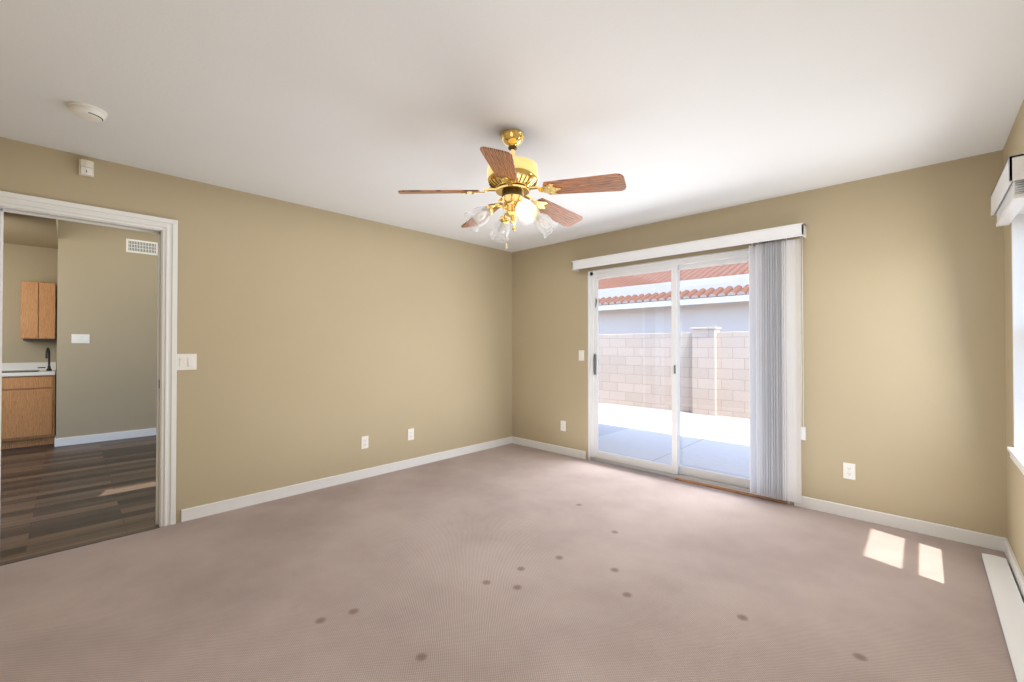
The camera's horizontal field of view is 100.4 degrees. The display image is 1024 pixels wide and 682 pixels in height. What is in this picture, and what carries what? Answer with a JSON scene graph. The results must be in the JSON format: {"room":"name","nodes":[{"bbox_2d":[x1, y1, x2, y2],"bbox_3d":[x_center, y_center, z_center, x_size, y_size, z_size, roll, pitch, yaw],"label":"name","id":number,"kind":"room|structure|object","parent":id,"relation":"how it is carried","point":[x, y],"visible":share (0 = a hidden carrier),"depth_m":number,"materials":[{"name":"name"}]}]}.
{"room":"empty living room","nodes":[
{"label":"empty living room","id":0,"kind":"room"},
{"bbox_2d":[2,243,57,434],"bbox_3d":[-7.258,-0.204,4.790,0.120,3.000,2.955,-1,-1,44],"label":"wall","id":1,"kind":"structure","parent":0,"point":[29,263],"depth_m":5.58,"materials":[{"name":"beige paint"}]},
{"bbox_2d":[21,281,55,340],"bbox_3d":[-6.183,-0.379,5.579,0.328,0.755,0.300,-1,-1,44],"label":"upper cabinet","id":2,"kind":"object","parent":1,"relation":"attached to","point":[38,311],"visible":1,"depth_m":5.47,"materials":[{"name":"brown wood"}]},
{"bbox_2d":[3,212,57,248],"bbox_3d":[-5.648,-1.550,3.174,4.700,0.540,3.080,-1,-1,44],"label":"ceiling","id":3,"kind":"structure","parent":0,"point":[26,230],"depth_m":4.92,"materials":[{"name":"beige paint"}]},
{"bbox_2d":[0,435,157,562],"bbox_3d":[-3.751,1.328,5.040,4.808,0.060,8.200,-1,-1,44],"label":"floor","id":4,"kind":"structure","parent":0,"point":[52,497],"depth_m":3.59,"materials":[{"name":"brown wood"}]},
{"bbox_2d":[1,347,55,449],"bbox_3d":[-6.710,0.686,4.803,0.630,1.221,2.145,-1,-1,44],"label":"base cabinet","id":5,"kind":"object","parent":4,"relation":"on","point":[28,410],"depth_m":5.24,"materials":[{"name":"brown wood"}]},
{"bbox_2d":[56,220,157,438],"bbox_3d":[-4.082,-0.179,7.428,0.800,3.000,5.240,-1,-1,44],"label":"wall","id":6,"kind":"structure","parent":0,"point":[107,302],"depth_m":5.57,"materials":[{"name":"beige paint"}]},
{"bbox_2d":[71,334,89,342],"bbox_3d":[-5.464,-0.028,5.404,0.012,0.115,0.162,-1,-1,44],"label":"light switch","id":7,"kind":"object","parent":6,"relation":"attached to","point":[80,338],"visible":1,"depth_m":5.40,"materials":[{"name":"white plastic"}]},
{"bbox_2d":[54,428,155,446],"bbox_3d":[-3.902,1.270,7.231,0.313,0.100,5.253,-1,-1,44],"label":"baseboard","id":8,"kind":"structure","parent":6,"relation":"attached to","point":[66,441],"depth_m":5.54,"materials":[{"name":"white wood"}]},
{"bbox_2d":[126,239,157,255],"bbox_3d":[-5.059,-1.284,5.839,0.010,0.180,0.330,-1,-1,44],"label":"air vent","id":9,"kind":"object","parent":6,"relation":"in","point":[141,247],"visible":0.94,"depth_m":5.83,"materials":[{"name":"white plastic"}]},
{"bbox_2d":[0,137,511,522],"bbox_3d":[-1.627,0.067,3.862,0.120,2.440,4.570,-1,-1,44],"label":"wall","id":10,"kind":"structure","parent":0,"point":[320,343],"depth_m":3.64,"materials":[{"name":"beige paint"}]},
{"bbox_2d":[0,525,159,565],"bbox_3d":[-2.675,1.273,2.673,0.042,0.006,0.720,-1,-1,44],"label":"trim","id":11,"kind":"structure","parent":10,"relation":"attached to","point":[71,547],"depth_m":2.64,"materials":[{"name":"brown wood"}]},
{"bbox_2d":[79,159,93,177],"bbox_3d":[-2.666,-1.084,2.673,0.046,0.096,0.068,-1,-1,44],"label":"sensor","id":12,"kind":"object","parent":10,"relation":"attached to","point":[86,168],"visible":1,"depth_m":2.66,"materials":[{"name":"beige plastic"}]},
{"bbox_2d":[0,191,177,526],"bbox_3d":[-2.719,0.212,2.725,0.160,2.128,0.896,-1,-1,44],"label":"trim","id":13,"kind":"structure","parent":10,"relation":"attached to","point":[165,230],"depth_m":2.95,"materials":[{"name":"white wood"}]},
{"bbox_2d":[177,354,196,369],"bbox_3d":[-2.321,0.149,3.044,0.012,0.115,0.116,-1,-1,44],"label":"light switch","id":14,"kind":"object","parent":10,"relation":"attached to","point":[186,361],"visible":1,"depth_m":3.05,"materials":[{"name":"white plastic"}]},
{"bbox_2d":[181,436,512,521],"bbox_3d":[-1.165,1.248,4.232,0.016,0.085,3.380,-1,-1,44],"label":"baseboard","id":15,"kind":"structure","parent":10,"relation":"attached to","point":[200,511],"depth_m":3.73,"materials":[{"name":"white wood"}]},
{"bbox_2d":[361,436,368,448],"bbox_3d":[-1.383,0.954,4.014,0.008,0.115,0.070,-1,-1,44],"label":"outlet","id":16,"kind":"object","parent":10,"relation":"attached to","point":[364,442],"visible":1,"depth_m":4.01,"materials":[{"name":"white plastic"}]},
{"bbox_2d":[408,428,413,439],"bbox_3d":[-1.036,0.957,4.374,0.008,0.115,0.070,-1,-1,44],"label":"outlet","id":17,"kind":"object","parent":10,"relation":"attached to","point":[410,434],"visible":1,"depth_m":4.38,"materials":[{"name":"white plastic"}]},
{"bbox_2d":[0,443,1023,681],"bbox_3d":[-0.047,1.303,2.413,4.150,0.060,4.450,-1,-1,44],"label":"floor","id":18,"kind":"structure","parent":0,"point":[512,562],"depth_m":2.17,"materials":[{"name":"beige carpet"}]},
{"bbox_2d":[982,553,1023,681],"bbox_3d":[2.107,1.252,1.758,0.095,0.023,2.032,-1,-1,44],"label":"baseboard heater","id":19,"kind":"object","parent":18,"relation":"on","point":[1008,600],"visible":0.98,"depth_m":2.00,"materials":[{"name":"white plastic"}]},
{"bbox_2d":[0,0,1023,251],"bbox_3d":[-0.025,-1.227,2.437,4.420,0.120,4.720,-1,-1,44],"label":"ceiling","id":20,"kind":"structure","parent":0,"point":[372,108],"depth_m":2.03,"materials":[{"name":"paint"}]},
{"bbox_2d":[67,101,107,121],"bbox_3d":[-2.142,-1.148,2.155,0.144,0.043,0.144,-1,-1,44],"label":"smoke detector","id":21,"kind":"object","parent":20,"relation":"attached to","point":[86,111],"visible":1,"depth_m":2.12,"materials":[{"name":"white plastic"}]},
{"bbox_2d":[398,128,625,248],"bbox_3d":[0.033,-0.838,2.439,1.210,0.657,1.160,-1,-1,44],"label":"ceiling fan","id":22,"kind":"object","parent":20,"relation":"hanging from","point":[512,179],"visible":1,"depth_m":2.32,"materials":[{"name":"gold metal"}]},
{"bbox_2d":[512,150,1006,537],"bbox_3d":[1.555,0.069,4.067,4.420,2.440,0.162,-1,-1,44],"label":"wall","id":23,"kind":"structure","parent":0,"point":[902,336],"depth_m":3.00,"materials":[{"name":"beige paint"}]},
{"bbox_2d":[513,437,585,458],"bbox_3d":[0.410,1.256,5.051,1.090,0.085,0.016,-1,-1,44],"label":"baseboard","id":24,"kind":"structure","parent":23,"relation":"attached to","point":[520,441],"depth_m":5.00,"materials":[{"name":"white wood"}]},
{"bbox_2d":[561,420,565,430],"bbox_3d":[0.586,0.972,4.890,0.070,0.115,0.008,-1,-1,44],"label":"outlet","id":25,"kind":"object","parent":23,"relation":"attached to","point":[563,425],"visible":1,"depth_m":4.88,"materials":[{"name":"white plastic"}]},
{"bbox_2d":[571,223,805,503],"bbox_3d":[1.461,0.180,3.975,2.130,2.127,0.119,-1,-1,44],"label":"vertical blinds","id":26,"kind":"object","parent":23,"relation":"attached to","point":[775,370],"visible":1,"depth_m":3.38,"materials":[{"name":"white plastic"}]},
{"bbox_2d":[588,247,789,503],"bbox_3d":[1.549,0.259,4.059,1.880,2.060,0.178,-1,-1,44],"label":"sliding door","id":27,"kind":"structure","parent":23,"relation":"attached to","point":[676,470],"depth_m":4.07,"materials":[{"name":"clear glass"}]},
{"bbox_2d":[843,462,854,479],"bbox_3d":[2.448,0.945,3.098,0.070,0.115,0.008,-1,-1,44],"label":"outlet","id":28,"kind":"object","parent":23,"relation":"attached to","point":[848,470],"visible":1,"depth_m":3.10,"materials":[{"name":"white plastic"}]},
{"bbox_2d":[794,496,1000,550],"bbox_3d":[2.579,1.236,2.964,1.050,0.085,0.016,-1,-1,44],"label":"baseboard","id":29,"kind":"structure","parent":23,"relation":"attached to","point":[989,541],"depth_m":2.88,"materials":[{"name":"white wood"}]},
{"bbox_2d":[1003,99,1023,575],"bbox_3d":[1.461,0.038,0.891,0.150,2.440,4.570,-1,-1,44],"label":"wall","id":30,"kind":"structure","parent":0,"point":[1014,144],"depth_m":2.41,"materials":[{"name":"beige paint"}]},
{"bbox_2d":[991,153,1023,226],"bbox_3d":[2.553,-0.749,2.192,0.069,0.190,0.730,-1,-1,44],"label":"blind valance","id":31,"kind":"object","parent":30,"relation":"attached to","point":[1007,199],"visible":1,"depth_m":2.06,"materials":[{"name":"white plastic"}]},
{"bbox_2d":[1001,537,1023,600],"bbox_3d":[1.443,1.217,0.979,0.015,0.085,4.450,-1,-1,44],"label":"baseboard","id":32,"kind":"structure","parent":30,"relation":"attached to","point":[1005,546],"depth_m":2.31,"materials":[{"name":"white wood"}]},
{"bbox_2d":[1007,206,1023,474],"bbox_3d":[2.595,-0.029,2.139,0.097,1.360,0.660,-1,-1,44],"label":"window","id":33,"kind":"structure","parent":30,"relation":"attached to","point":[1016,451],"depth_m":2.35,"materials":[{"name":"white"}]},
{"label":"outside","id":34,"kind":"structure","parent":0,"visible":0},
{"bbox_2d":[599,403,756,433],"bbox_3d":[7.096,1.518,7.057,36.000,0.200,11.849,-1,-1,44],"label":"gravel","id":35,"kind":"object","parent":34,"point":[726,421],"depth_m":7.96,"materials":[{"name":"white gravel"}]},
{"bbox_2d":[598,274,748,333],"bbox_3d":[8.223,-0.121,8.243,36.000,3.100,0.200,-1,-1,44],"label":"wall","id":36,"kind":"structure","parent":35,"relation":"on","point":[683,316],"depth_m":11.59,"materials":[{"name":"paint"}]},
{"bbox_2d":[598,262,748,310],"bbox_3d":[10.022,-2.311,10.134,36.000,2.744,6.601,-1,-1,44],"label":"roof","id":37,"kind":"structure","parent":36,"relation":"on","point":[717,297],"depth_m":12.27,"materials":[{"name":"tile"}]},
{"bbox_2d":[599,327,749,418],"bbox_3d":[6.191,0.559,6.125,36.000,1.700,0.340,-1,-1,44],"label":"wall","id":38,"kind":"structure","parent":35,"relation":"on","point":[659,370],"depth_m":8.65,"materials":[{"name":"beige brick"}]},
{"bbox_2d":[592,413,787,503],"bbox_3d":[2.696,1.371,5.082,6.800,0.056,2.898,-1,-1,44],"label":"patio slab","id":39,"kind":"object","parent":35,"relation":"on","point":[732,467],"visible":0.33,"depth_m":5.56,"materials":[{"name":"concrete"}]}
]}

